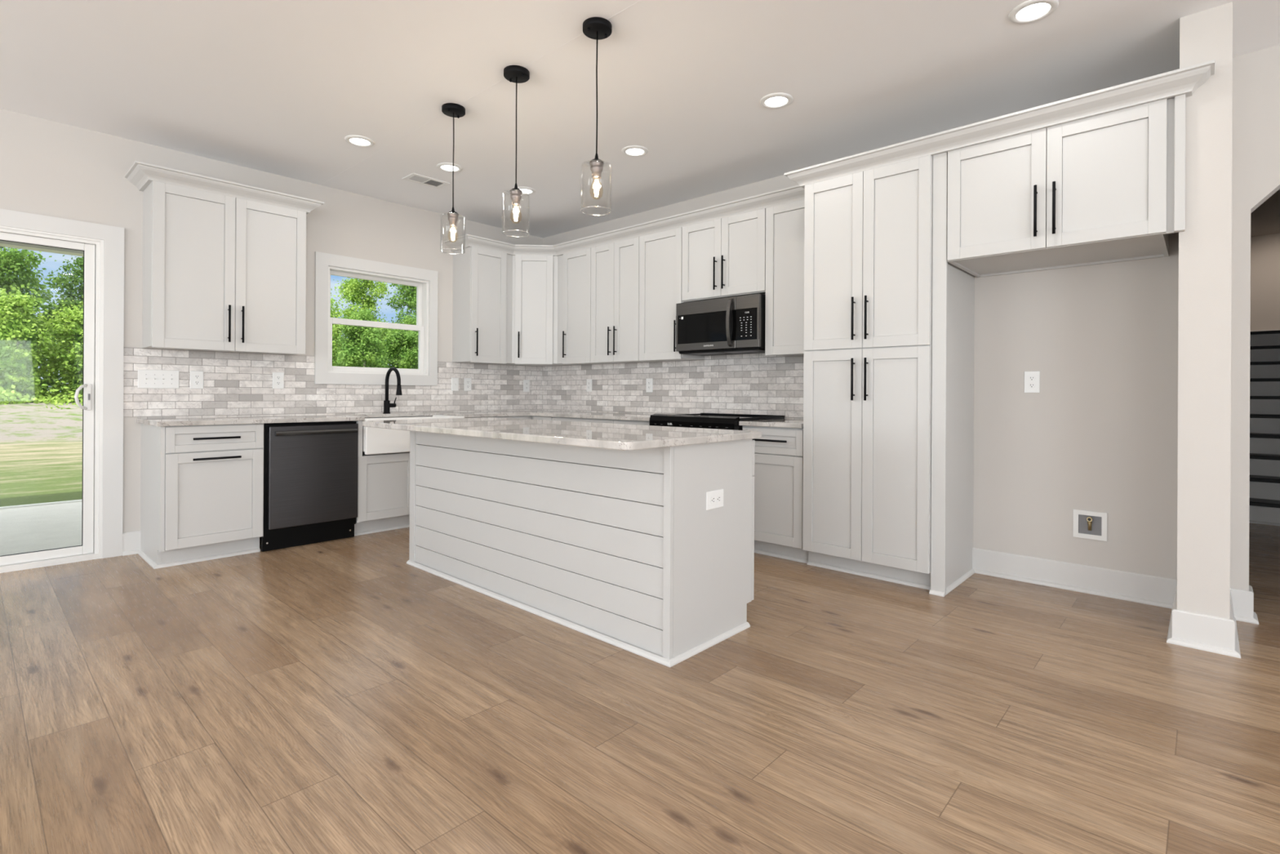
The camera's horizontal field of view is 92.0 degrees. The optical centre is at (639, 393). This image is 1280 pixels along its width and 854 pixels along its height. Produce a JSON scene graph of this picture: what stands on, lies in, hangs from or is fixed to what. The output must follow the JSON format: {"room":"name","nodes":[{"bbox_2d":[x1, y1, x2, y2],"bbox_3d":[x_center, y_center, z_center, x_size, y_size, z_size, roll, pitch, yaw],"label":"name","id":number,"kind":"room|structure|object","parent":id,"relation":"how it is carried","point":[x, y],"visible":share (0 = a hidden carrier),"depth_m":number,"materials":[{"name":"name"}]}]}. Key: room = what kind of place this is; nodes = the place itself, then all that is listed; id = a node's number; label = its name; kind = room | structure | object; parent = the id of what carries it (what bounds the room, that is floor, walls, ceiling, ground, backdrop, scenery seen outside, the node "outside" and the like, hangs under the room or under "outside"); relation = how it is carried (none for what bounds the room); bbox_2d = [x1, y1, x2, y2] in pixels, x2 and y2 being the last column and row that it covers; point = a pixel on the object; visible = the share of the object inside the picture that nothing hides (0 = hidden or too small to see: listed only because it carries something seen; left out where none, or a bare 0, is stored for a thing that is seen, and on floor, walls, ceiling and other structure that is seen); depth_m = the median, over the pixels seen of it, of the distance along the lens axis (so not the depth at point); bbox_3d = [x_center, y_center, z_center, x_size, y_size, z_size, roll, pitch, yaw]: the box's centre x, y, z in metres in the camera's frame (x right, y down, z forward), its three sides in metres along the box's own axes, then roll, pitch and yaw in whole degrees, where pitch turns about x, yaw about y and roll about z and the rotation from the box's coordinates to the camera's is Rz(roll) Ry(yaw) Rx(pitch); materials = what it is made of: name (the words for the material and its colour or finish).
{"room":"kitchen","nodes":[
{"label":"kitchen","id":0,"kind":"room"},
{"bbox_2d":[0,108,542,532],"bbox_3d":[-3.968,-0.309,3.559,0.150,2.741,8.720,0,0,42],"label":"wall","id":1,"kind":"structure","parent":0,"point":[49,168],"depth_m":4.12,"materials":[{"name":"beige paint"}]},
{"bbox_2d":[0,208,124,573],"bbox_3d":[-4.137,-0.014,3.338,0.181,2.148,2.068,0,0,42],"label":"door","id":2,"kind":"structure","parent":1,"relation":"in","point":[102,246],"depth_m":3.97,"materials":[{"name":"white paint"}]},
{"bbox_2d":[122,530,140,555],"bbox_3d":[-3.362,0.992,4.092,0.033,0.146,0.098,0,0,42],"label":"baseboard","id":3,"kind":"structure","parent":1,"relation":"attached to","point":[131,540],"depth_m":4.09,"materials":[{"name":"white paint"}]},
{"bbox_2d":[124,160,324,355],"bbox_3d":[-2.877,-0.859,4.341,0.398,1.137,1.106,0,0,42],"label":"upper cabinet","id":4,"kind":"object","parent":1,"relation":"attached to","point":[224,261],"visible":1,"depth_m":4.20,"materials":[{"name":"white paint"}]},
{"bbox_2d":[123,346,542,417],"bbox_3d":[-2.225,-0.060,5.346,0.008,0.470,3.473,0,0,42],"label":"tile backsplash","id":5,"kind":"structure","parent":1,"relation":"attached to","point":[235,384],"depth_m":4.78,"materials":[{"name":"tile"}]},
{"bbox_2d":[137,368,178,388],"bbox_3d":[-3.265,-0.095,4.191,0.018,0.125,0.217,0,0,42],"label":"switch plate","id":6,"kind":"object","parent":5,"relation":"attached to","point":[147,379],"visible":1,"depth_m":4.18,"materials":[{"name":"white plastic"}]},
{"bbox_2d":[190,370,203,388],"bbox_3d":[-3.122,-0.094,4.354,0.009,0.126,0.079,0,0,42],"label":"outlet","id":7,"kind":"object","parent":5,"relation":"attached to","point":[196,376],"visible":1,"depth_m":4.35,"materials":[{"name":"white plastic"}]},
{"bbox_2d":[194,374,199,378],"bbox_3d":[-3.119,-0.115,4.353,0.003,0.033,0.033,0,0,42],"label":"receptacle","id":8,"kind":"object","parent":7,"relation":"attached to","point":[196,376],"depth_m":4.35,"materials":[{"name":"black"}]},
{"bbox_2d":[194,380,199,385],"bbox_3d":[-3.120,-0.073,4.353,0.003,0.033,0.033,0,0,42],"label":"receptacle","id":9,"kind":"object","parent":7,"relation":"attached to","point":[196,382],"depth_m":4.35,"materials":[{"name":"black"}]},
{"bbox_2d":[272,372,284,388],"bbox_3d":[-2.772,-0.097,4.737,0.009,0.126,0.079,0,0,42],"label":"outlet","id":10,"kind":"object","parent":5,"relation":"attached to","point":[277,377],"visible":1,"depth_m":4.73,"materials":[{"name":"white plastic"}]},
{"bbox_2d":[451,377,458,391],"bbox_3d":[-1.747,-0.084,5.849,0.018,0.126,0.076,0,0,42],"label":"switch plate","id":11,"kind":"object","parent":5,"relation":"attached to","point":[455,381],"visible":1,"depth_m":5.85,"materials":[{"name":"white plastic"}]},
{"bbox_2d":[464,377,471,391],"bbox_3d":[-1.657,-0.083,5.954,0.009,0.126,0.079,0,0,42],"label":"outlet","id":12,"kind":"object","parent":5,"relation":"attached to","point":[468,381],"visible":1,"depth_m":5.95,"materials":[{"name":"white plastic"}]},
{"bbox_2d":[523,379,529,391],"bbox_3d":[-1.187,-0.076,6.468,0.009,0.126,0.079,0,0,42],"label":"outlet","id":13,"kind":"object","parent":5,"relation":"attached to","point":[526,382],"visible":1,"depth_m":6.46,"materials":[{"name":"white plastic"}]},
{"bbox_2d":[314,251,438,385],"bbox_3d":[-2.288,-0.600,5.374,0.164,1.055,1.063,0,0,42],"label":"window","id":14,"kind":"structure","parent":1,"relation":"in","point":[425,281],"depth_m":5.30,"materials":[{"name":"white paint"}]},
{"bbox_2d":[452,246,512,364],"bbox_3d":[-1.482,-0.819,5.894,0.359,1.072,0.463,0,0,42],"label":"upper cabinet","id":15,"kind":"object","parent":1,"relation":"attached to","point":[482,278],"visible":0.99,"depth_m":5.77,"materials":[{"name":"white paint"}]},
{"bbox_2d":[502,254,576,366],"bbox_3d":[-1.027,-0.816,6.205,0.610,1.072,0.610,0,0,42],"label":"upper cabinet","id":16,"kind":"object","parent":1,"relation":"attached to","point":[535,294],"visible":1,"depth_m":5.98,"materials":[{"name":"white paint"}]},
{"bbox_2d":[0,522,1279,853],"bbox_3d":[2.933,1.158,3.321,10.640,0.120,17.500,0,0,42],"label":"floor","id":17,"kind":"structure","parent":0,"point":[344,695],"depth_m":2.05,"materials":[{"name":"brown wood"}]},
{"bbox_2d":[137,423,263,568],"bbox_3d":[-2.916,0.634,4.111,0.664,0.867,0.574,0,0,42],"label":"base cabinet","id":18,"kind":"object","parent":17,"relation":"on","point":[202,486],"visible":0.98,"depth_m":3.91,"materials":[{"name":"white paint"}]},
{"bbox_2d":[137,409,653,426],"bbox_3d":[-1.408,0.193,4.642,2.149,0.029,3.403,0,0,42],"label":"countertop","id":19,"kind":"structure","parent":18,"relation":"on","point":[177,421],"depth_m":4.79,"materials":[{"name":"white stone"}]},
{"bbox_2d":[382,367,402,413],"bbox_3d":[-2.064,-0.022,5.229,0.271,0.394,0.115,0,0,42],"label":"faucet","id":20,"kind":"object","parent":19,"relation":"on","point":[387,405],"visible":1,"depth_m":5.26,"materials":[{"name":"black metal"}]},
{"bbox_2d":[362,414,464,454],"bbox_3d":[-1.938,0.326,5.057,0.510,0.266,0.828,0,0,42],"label":"farmhouse sink","id":21,"kind":"object","parent":19,"relation":"in","point":[375,440],"visible":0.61,"depth_m":4.70,"materials":[{"name":"white ceramic"}]},
{"bbox_2d":[261,421,358,551],"bbox_3d":[-2.500,0.638,4.537,0.660,0.860,0.610,0,0,42],"label":"dishwasher","id":22,"kind":"object","parent":17,"relation":"on","point":[311,468],"visible":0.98,"depth_m":4.32,"materials":[{"name":"black metal"}]},
{"bbox_2d":[354,416,420,535],"bbox_3d":[-2.012,0.639,5.126,0.625,0.867,0.912,0,0,42],"label":"base cabinet","id":23,"kind":"object","parent":17,"relation":"on","point":[384,479],"visible":0.37,"depth_m":4.74,"materials":[{"name":"white paint"}]},
{"bbox_2d":[468,415,553,420],"bbox_3d":[-1.155,0.644,5.843,0.920,0.867,1.304,0,0,42],"label":"base cabinet","id":24,"kind":"object","parent":17,"relation":"on","point":[531,417],"visible":0.16,"depth_m":5.64,"materials":[{"name":"white paint"}]},
{"bbox_2d":[406,431,754,666],"bbox_3d":[-0.442,0.643,3.424,2.158,0.873,0.690,0,0,42],"label":"kitchen island","id":25,"kind":"object","parent":17,"relation":"on","point":[624,549],"visible":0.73,"depth_m":2.82,"materials":[{"name":"white paint"}]},
{"bbox_2d":[361,417,761,450],"bbox_3d":[-0.550,0.190,3.317,2.222,0.031,0.938,0,0,42],"label":"island countertop","id":26,"kind":"structure","parent":25,"relation":"on","point":[622,437],"depth_m":2.86,"materials":[{"name":"white stone"}]},
{"bbox_2d":[706,488,723,510],"bbox_3d":[0.327,0.462,2.684,0.009,0.079,0.126,0,0,42],"label":"outlet","id":27,"kind":"object","parent":25,"relation":"attached to","point":[714,499],"visible":1,"depth_m":2.68,"materials":[{"name":"white plastic"}]},
{"bbox_2d":[710,496,715,503],"bbox_3d":[0.315,0.462,2.667,0.003,0.033,0.033,0,0,42],"label":"receptacle","id":28,"kind":"object","parent":27,"relation":"attached to","point":[712,498],"depth_m":2.66,"materials":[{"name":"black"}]},
{"bbox_2d":[715,495,720,502],"bbox_3d":[0.343,0.462,2.698,0.003,0.033,0.033,0,0,42],"label":"receptacle","id":29,"kind":"object","parent":27,"relation":"attached to","point":[717,497],"depth_m":2.69,"materials":[{"name":"white plastic"}]},
{"bbox_2d":[551,417,614,423],"bbox_3d":[-0.312,0.648,5.505,0.781,0.867,0.664,0,0,42],"label":"base cabinet","id":30,"kind":"object","parent":17,"relation":"on","point":[562,419],"visible":0.08,"depth_m":5.27,"materials":[{"name":"white paint"}]},
{"bbox_2d":[613,419,649,425],"bbox_3d":[0.146,0.650,5.087,0.459,0.867,0.664,0,0,42],"label":"base cabinet","id":31,"kind":"object","parent":17,"relation":"on","point":[615,421],"visible":0.06,"depth_m":4.89,"materials":[{"name":"white paint"}]},
{"bbox_2d":[648,413,784,430],"bbox_3d":[0.560,0.623,4.631,0.763,0.926,0.719,0,0,42],"label":"range","id":32,"kind":"object","parent":17,"relation":"on","point":[704,420],"visible":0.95,"depth_m":4.42,"materials":[{"name":"black metal"}]},
{"bbox_2d":[679,413,784,421],"bbox_3d":[0.597,0.176,4.669,0.763,0.023,0.617,0,0,42],"label":"cooktop","id":33,"kind":"object","parent":32,"relation":"in","point":[740,417],"depth_m":4.63,"materials":[{"name":"black glass"}]},
{"bbox_2d":[742,425,808,563],"bbox_3d":[1.051,0.655,4.258,0.462,0.867,0.664,0,0,42],"label":"base cabinet","id":34,"kind":"object","parent":17,"relation":"on","point":[778,475],"visible":0.49,"depth_m":4.01,"materials":[{"name":"white paint"}]},
{"bbox_2d":[738,418,803,428],"bbox_3d":[1.054,0.206,4.257,0.458,0.029,0.646,0,0,42],"label":"countertop","id":35,"kind":"structure","parent":34,"relation":"on","point":[783,423],"depth_m":4.07,"materials":[{"name":"white stone"}]},
{"bbox_2d":[802,155,933,590],"bbox_3d":[1.499,-0.115,3.837,0.759,2.410,0.684,0,0,42],"label":"pantry cabinet","id":36,"kind":"object","parent":17,"relation":"on","point":[868,234],"visible":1,"depth_m":3.58,"materials":[{"name":"white paint"}]},
{"bbox_2d":[928,151,974,596],"bbox_3d":[1.822,-0.113,3.572,0.074,2.410,0.640,0,0,42],"label":"panel","id":37,"kind":"object","parent":17,"relation":"on","point":[953,287],"visible":0.84,"depth_m":3.43,"materials":[{"name":"white paint"}]},
{"bbox_2d":[1248,328,1279,525],"bbox_3d":[7.127,0.156,6.089,4.180,1.930,3.760,0,0,42],"label":"staircase","id":38,"kind":"structure","parent":17,"relation":"on","point":[1264,344],"depth_m":5.95,"materials":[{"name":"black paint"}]},
{"bbox_2d":[0,0,1279,238],"bbox_3d":[2.310,-1.896,2.551,10.740,0.499,15.700,0,0,42],"label":"ceiling","id":39,"kind":"structure","parent":0,"point":[278,87],"depth_m":3.28,"materials":[{"name":"paint"}]},
{"bbox_2d":[344,134,374,146],"bbox_3d":[-1.853,-1.664,4.088,0.184,0.009,0.184,0,0,42],"label":"recessed light","id":40,"kind":"object","parent":39,"relation":"in","point":[357,140],"visible":1,"depth_m":4.08,"materials":[{"name":"white plastic"}]},
{"bbox_2d":[402,173,449,188],"bbox_3d":[-1.678,-1.664,4.853,0.184,0.006,0.310,0,0,42],"label":"ceiling vent","id":41,"kind":"object","parent":39,"relation":"in","point":[416,178],"visible":1,"depth_m":4.84,"materials":[{"name":"white plastic"}]},
{"bbox_2d":[436,162,462,172],"bbox_3d":[-1.403,-1.661,4.559,0.184,0.009,0.184,0,0,42],"label":"recessed light","id":42,"kind":"object","parent":39,"relation":"in","point":[446,166],"visible":0.93,"depth_m":4.55,"materials":[{"name":"white plastic"}]},
{"bbox_2d":[440,102,465,254],"bbox_3d":[-1.091,-1.245,3.612,0.140,0.840,0.140,0,0,42],"label":"pendant light","id":43,"kind":"object","parent":39,"relation":"hanging from","point":[453,110],"visible":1,"depth_m":3.60,"materials":[{"name":"black metal"}]},
{"bbox_2d":[447,213,458,226],"bbox_3d":[-1.093,-1.009,3.612,0.060,0.064,0.060,0,0,42],"label":"socket","id":44,"kind":"object","parent":43,"relation":"attached to","point":[453,218],"depth_m":3.59,"materials":[{"name":"silver metal"}]},
{"bbox_2d":[502,65,529,237],"bbox_3d":[-0.641,-1.242,3.200,0.140,0.840,0.140,0,0,-32],"label":"pendant light","id":45,"kind":"object","parent":39,"relation":"hanging from","point":[517,74],"visible":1,"depth_m":3.19,"materials":[{"name":"black"}]},
{"bbox_2d":[510,190,521,205],"bbox_3d":[-0.642,-1.007,3.199,0.060,0.064,0.060,0,0,-32],"label":"socket","id":46,"kind":"object","parent":45,"relation":"attached to","point":[515,195],"depth_m":3.18,"materials":[{"name":"silver metal"}]},
{"bbox_2d":[517,186,535,194],"bbox_3d":[-0.949,-1.659,5.073,0.184,0.009,0.184,0,0,42],"label":"recessed light","id":47,"kind":"object","parent":39,"relation":"in","point":[531,191],"visible":0.59,"depth_m":5.04,"materials":[{"name":"white"}]},
{"bbox_2d":[580,17,612,215],"bbox_3d":[-0.195,-1.240,2.794,0.140,0.840,0.140,0,0,-11],"label":"pendant light","id":48,"kind":"object","parent":39,"relation":"hanging from","point":[597,28],"visible":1,"depth_m":2.78,"materials":[{"name":"black"}]},
{"bbox_2d":[590,161,603,179],"bbox_3d":[-0.197,-1.005,2.794,0.060,0.064,0.060,0,0,-11],"label":"socket","id":49,"kind":"object","parent":48,"relation":"attached to","point":[596,167],"depth_m":2.77,"materials":[{"name":"silver metal"}]},
{"bbox_2d":[621,145,648,156],"bbox_3d":[-0.034,-1.654,4.233,0.184,0.009,0.184,0,0,42],"label":"recessed light","id":50,"kind":"object","parent":39,"relation":"in","point":[633,150],"visible":1,"depth_m":4.22,"materials":[{"name":"white plastic"}]},
{"bbox_2d":[760,93,792,108],"bbox_3d":[0.771,-1.650,3.497,0.184,0.009,0.184,0,0,42],"label":"recessed light","id":51,"kind":"object","parent":39,"relation":"in","point":[774,100],"visible":1,"depth_m":3.49,"materials":[{"name":"white plastic"}]},
{"bbox_2d":[1008,0,1058,23],"bbox_3d":[1.695,-1.645,2.665,0.184,0.009,0.184,0,0,42],"label":"recessed light","id":52,"kind":"object","parent":39,"relation":"in","point":[1030,11],"visible":1,"depth_m":2.66,"materials":[{"name":"white plastic"}]},
{"bbox_2d":[542,44,1279,590],"bbox_3d":[2.900,-0.273,3.100,10.600,2.741,0.120,0,0,42],"label":"wall","id":53,"kind":"structure","parent":0,"point":[1100,433],"depth_m":3.37,"materials":[{"name":"beige paint"}]},
{"bbox_2d":[557,248,606,364],"bbox_3d":[-0.537,-0.814,5.926,0.486,1.072,0.359,0,0,42],"label":"upper cabinet","id":54,"kind":"object","parent":53,"relation":"attached to","point":[574,305],"visible":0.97,"depth_m":5.82,"materials":[{"name":"white paint"}]},
{"bbox_2d":[590,236,660,363],"bbox_3d":[-0.137,-0.811,5.559,0.599,1.072,0.359,0,0,42],"label":"upper cabinet","id":55,"kind":"object","parent":53,"relation":"attached to","point":[615,266],"visible":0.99,"depth_m":5.44,"materials":[{"name":"white paint"}]},
{"bbox_2d":[638,226,704,361],"bbox_3d":[0.255,-0.810,5.201,0.463,1.072,0.359,0,0,42],"label":"upper cabinet","id":56,"kind":"object","parent":53,"relation":"attached to","point":[660,253],"visible":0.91,"depth_m":5.10,"materials":[{"name":"white paint"}]},
{"bbox_2d":[542,353,804,418],"bbox_3d":[0.198,-0.264,5.488,3.389,0.903,0.008,0,0,42],"label":"tile backsplash","id":57,"kind":"structure","parent":53,"relation":"attached to","point":[749,384],"depth_m":5.29,"materials":[{"name":"tile"}]},
{"bbox_2d":[586,378,591,391],"bbox_3d":[-0.504,-0.076,6.118,0.079,0.126,0.009,0,0,42],"label":"outlet","id":58,"kind":"object","parent":57,"relation":"attached to","point":[588,381],"visible":1,"depth_m":6.11,"materials":[{"name":"white plastic"}]},
{"bbox_2d":[645,377,653,392],"bbox_3d":[0.084,-0.070,5.580,0.079,0.126,0.009,0,0,42],"label":"outlet","id":59,"kind":"object","parent":57,"relation":"attached to","point":[649,386],"visible":1,"depth_m":5.57,"materials":[{"name":"white plastic"}]},
{"bbox_2d":[681,208,765,302],"bbox_3d":[0.709,-1.036,4.786,0.765,0.615,0.359,0,0,42],"label":"upper cabinet","id":60,"kind":"object","parent":53,"relation":"attached to","point":[725,257],"visible":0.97,"depth_m":4.65,"materials":[{"name":"white paint"}]},
{"bbox_2d":[675,293,765,355],"bbox_3d":[0.676,-0.507,4.754,0.757,0.403,0.431,0,0,42],"label":"microwave","id":61,"kind":"object","parent":60,"relation":"attached to","point":[735,325],"visible":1,"depth_m":4.60,"materials":[{"name":"black metal"}]},
{"bbox_2d":[764,199,804,355],"bbox_3d":[1.161,-0.805,4.372,0.463,1.072,0.359,0,0,42],"label":"upper cabinet","id":62,"kind":"object","parent":53,"relation":"attached to","point":[784,223],"visible":0.4,"depth_m":4.33,"materials":[{"name":"white paint"}]},
{"bbox_2d":[1024,370,1039,392],"bbox_3d":[2.274,-0.065,3.586,0.079,0.126,0.009,0,0,42],"label":"outlet","id":63,"kind":"object","parent":53,"relation":"attached to","point":[1032,379],"visible":1,"depth_m":3.58,"materials":[{"name":"white plastic"}]},
{"bbox_2d":[1028,375,1035,381],"bbox_3d":[2.272,-0.086,3.584,0.033,0.033,0.003,0,0,42],"label":"receptacle","id":64,"kind":"object","parent":63,"relation":"attached to","point":[1031,378],"depth_m":3.58,"materials":[{"name":"white plastic"}]},
{"bbox_2d":[1028,382,1035,388],"bbox_3d":[2.272,-0.043,3.583,0.033,0.033,0.003,0,0,42],"label":"receptacle","id":65,"kind":"object","parent":63,"relation":"attached to","point":[1031,385],"depth_m":3.58,"materials":[{"name":"white plastic"}]},
{"bbox_2d":[946,94,1186,277],"bbox_3d":[2.199,-1.011,3.212,0.962,0.610,0.669,0,0,42],"label":"upper cabinet","id":66,"kind":"object","parent":53,"relation":"attached to","point":[1107,188],"visible":1,"depth_m":2.97,"materials":[{"name":"white paint"}]},
{"bbox_2d":[444,59,1215,256],"bbox_3d":[0.508,-1.353,4.421,5.279,0.105,1.171,0,0,42],"label":"crown molding","id":67,"kind":"structure","parent":66,"relation":"attached to","point":[1185,81],"depth_m":3.36,"materials":[{"name":"white paint"}]},
{"bbox_2d":[1072,509,1107,541],"bbox_3d":[2.467,0.724,3.390,0.152,0.152,0.030,0,0,42],"label":"water supply box","id":68,"kind":"object","parent":53,"relation":"attached to","point":[1092,525],"visible":1,"depth_m":3.39,"materials":[{"name":"white plastic"}]},
{"bbox_2d":[972,547,1258,657],"bbox_3d":[2.333,1.022,3.192,1.240,0.146,0.741,0,0,42],"label":"baseboard","id":69,"kind":"structure","parent":53,"relation":"attached to","point":[1216,634],"depth_m":3.25,"materials":[{"name":"white paint"}]},
{"bbox_2d":[1177,2,1232,618],"bbox_3d":[2.624,-0.274,2.874,0.168,2.741,0.588,0,0,42],"label":"wall","id":70,"kind":"structure","parent":0,"point":[1205,246],"depth_m":2.65,"materials":[{"name":"beige paint"}]},
{"bbox_2d":[1250,233,1279,330],"bbox_3d":[8.433,-0.441,7.513,4.200,3.140,0.100,0,0,42],"label":"wall","id":71,"kind":"structure","parent":0,"point":[1264,249],"depth_m":7.88,"materials":[{"name":"beige paint"}]},
{"label":"outside","id":72,"kind":"structure","parent":0,"visible":0},
{"bbox_2d":[0,398,82,506],"bbox_3d":[-21.862,0.735,35.857,69.840,0.870,95.000,0,0,42],"label":"lawn","id":73,"kind":"structure","parent":72,"point":[41,446],"depth_m":12.06,"materials":[{"name":"green plant"}]},
{"bbox_2d":[0,246,62,342],"bbox_3d":[-35.021,-4.987,33.066,4.966,11.894,5.548,0,0,25],"label":"tree","id":74,"kind":"object","parent":73,"relation":"on","point":[13,261],"visible":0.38,"depth_m":33.53,"materials":[{"name":"green plant"}]},
{"bbox_2d":[0,284,66,403],"bbox_3d":[-31.480,-2.245,31.002,3.971,6.549,4.026,0,0,38],"label":"tree","id":75,"kind":"object","parent":73,"relation":"on","point":[22,348],"visible":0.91,"depth_m":30.81,"materials":[{"name":"green plant"}]},
{"bbox_2d":[0,501,81,555],"bbox_3d":[-5.957,1.181,3.800,3.100,0.140,6.200,0,0,42],"label":"patio slab","id":76,"kind":"object","parent":73,"relation":"on","point":[47,526],"depth_m":5.13,"materials":[{"name":"concrete"}]},
{"bbox_2d":[0,499,81,509],"bbox_3d":[-7.123,1.168,4.867,0.060,0.155,6.200,0,0,42],"label":"edging","id":77,"kind":"object","parent":73,"relation":"on","point":[74,500],"visible":0.02,"depth_m":6.12,"materials":[{"name":"white concrete"}]},
{"bbox_2d":[0,374,82,409],"bbox_3d":[-22.919,0.403,39.033,17.768,3.214,43.557,0,0,40],"label":"undergrowth","id":78,"kind":"object","parent":73,"relation":"on","point":[56,397],"visible":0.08,"depth_m":29.21,"materials":[{"name":"green plant"}]},
{"bbox_2d":[27,295,83,402],"bbox_3d":[-30.562,-2.011,33.699,3.978,6.505,4.193,0,0,-30],"label":"tree","id":79,"kind":"object","parent":73,"relation":"on","point":[71,326],"visible":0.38,"depth_m":32.79,"materials":[{"name":"green plant"}]},
{"bbox_2d":[36,254,83,359],"bbox_3d":[-34.990,-4.148,38.865,5.454,10.222,5.484,0,0,-43],"label":"tree","id":80,"kind":"object","parent":73,"relation":"on","point":[73,279],"visible":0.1,"depth_m":38.00,"materials":[{"name":"green plant"}]},
{"bbox_2d":[24,298,414,397],"bbox_3d":[-32.566,-2.436,49.049,9.144,9.942,68.044,0,0,42],"label":"woodland","id":81,"kind":"object","parent":73,"relation":"on","point":[43,302],"visible":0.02,"depth_m":40.33,"materials":[{"name":"green plant"}]},
{"bbox_2d":[330,294,353,366],"bbox_3d":[-23.986,-3.294,46.930,5.449,8.638,5.176,0,0,14],"label":"tree","id":82,"kind":"object","parent":73,"relation":"on","point":[333,313],"visible":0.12,"depth_m":46.54,"materials":[{"name":"green plant"}]},
{"bbox_2d":[330,277,395,365],"bbox_3d":[-22.653,-5.096,50.952,5.318,12.259,6.058,0,0,42],"label":"tree","id":83,"kind":"object","parent":73,"relation":"on","point":[353,287],"visible":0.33,"depth_m":50.34,"materials":[{"name":"green plant"}]},
{"bbox_2d":[332,303,395,368],"bbox_3d":[-19.159,-2.622,42.864,4.583,7.442,5.271,0,0,-42],"label":"tree","id":84,"kind":"object","parent":73,"relation":"on","point":[359,352],"visible":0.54,"depth_m":42.11,"materials":[{"name":"green plant"}]},
{"bbox_2d":[378,307,417,368],"bbox_3d":[-18.001,-2.831,48.605,5.596,7.778,5.700,0,0,-10],"label":"tree","id":85,"kind":"object","parent":73,"relation":"on","point":[397,338],"visible":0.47,"depth_m":47.43,"materials":[{"name":"green plant"}]},
{"bbox_2d":[383,283,416,368],"bbox_3d":[-19.251,-5.635,53.502,6.678,13.374,6.229,0,0,-21],"label":"tree","id":86,"kind":"object","parent":73,"relation":"on","point":[410,292],"visible":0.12,"depth_m":51.99,"materials":[{"name":"green plant"}]},
{"bbox_3d":[-2.966,-0.307,-3.202,10.740,2.741,0.100,0,0,42],"label":"wall","id":87,"kind":"structure","parent":0,"visible":0},
{"bbox_2d":[0,240,83,256],"bbox_3d":[-6.123,-1.555,3.864,3.450,0.190,6.050,0,0,42],"label":"porch roof","id":88,"kind":"structure","parent":87,"relation":"attached to","point":[2,243],"depth_m":6.27,"materials":[{"name":"white paint"}]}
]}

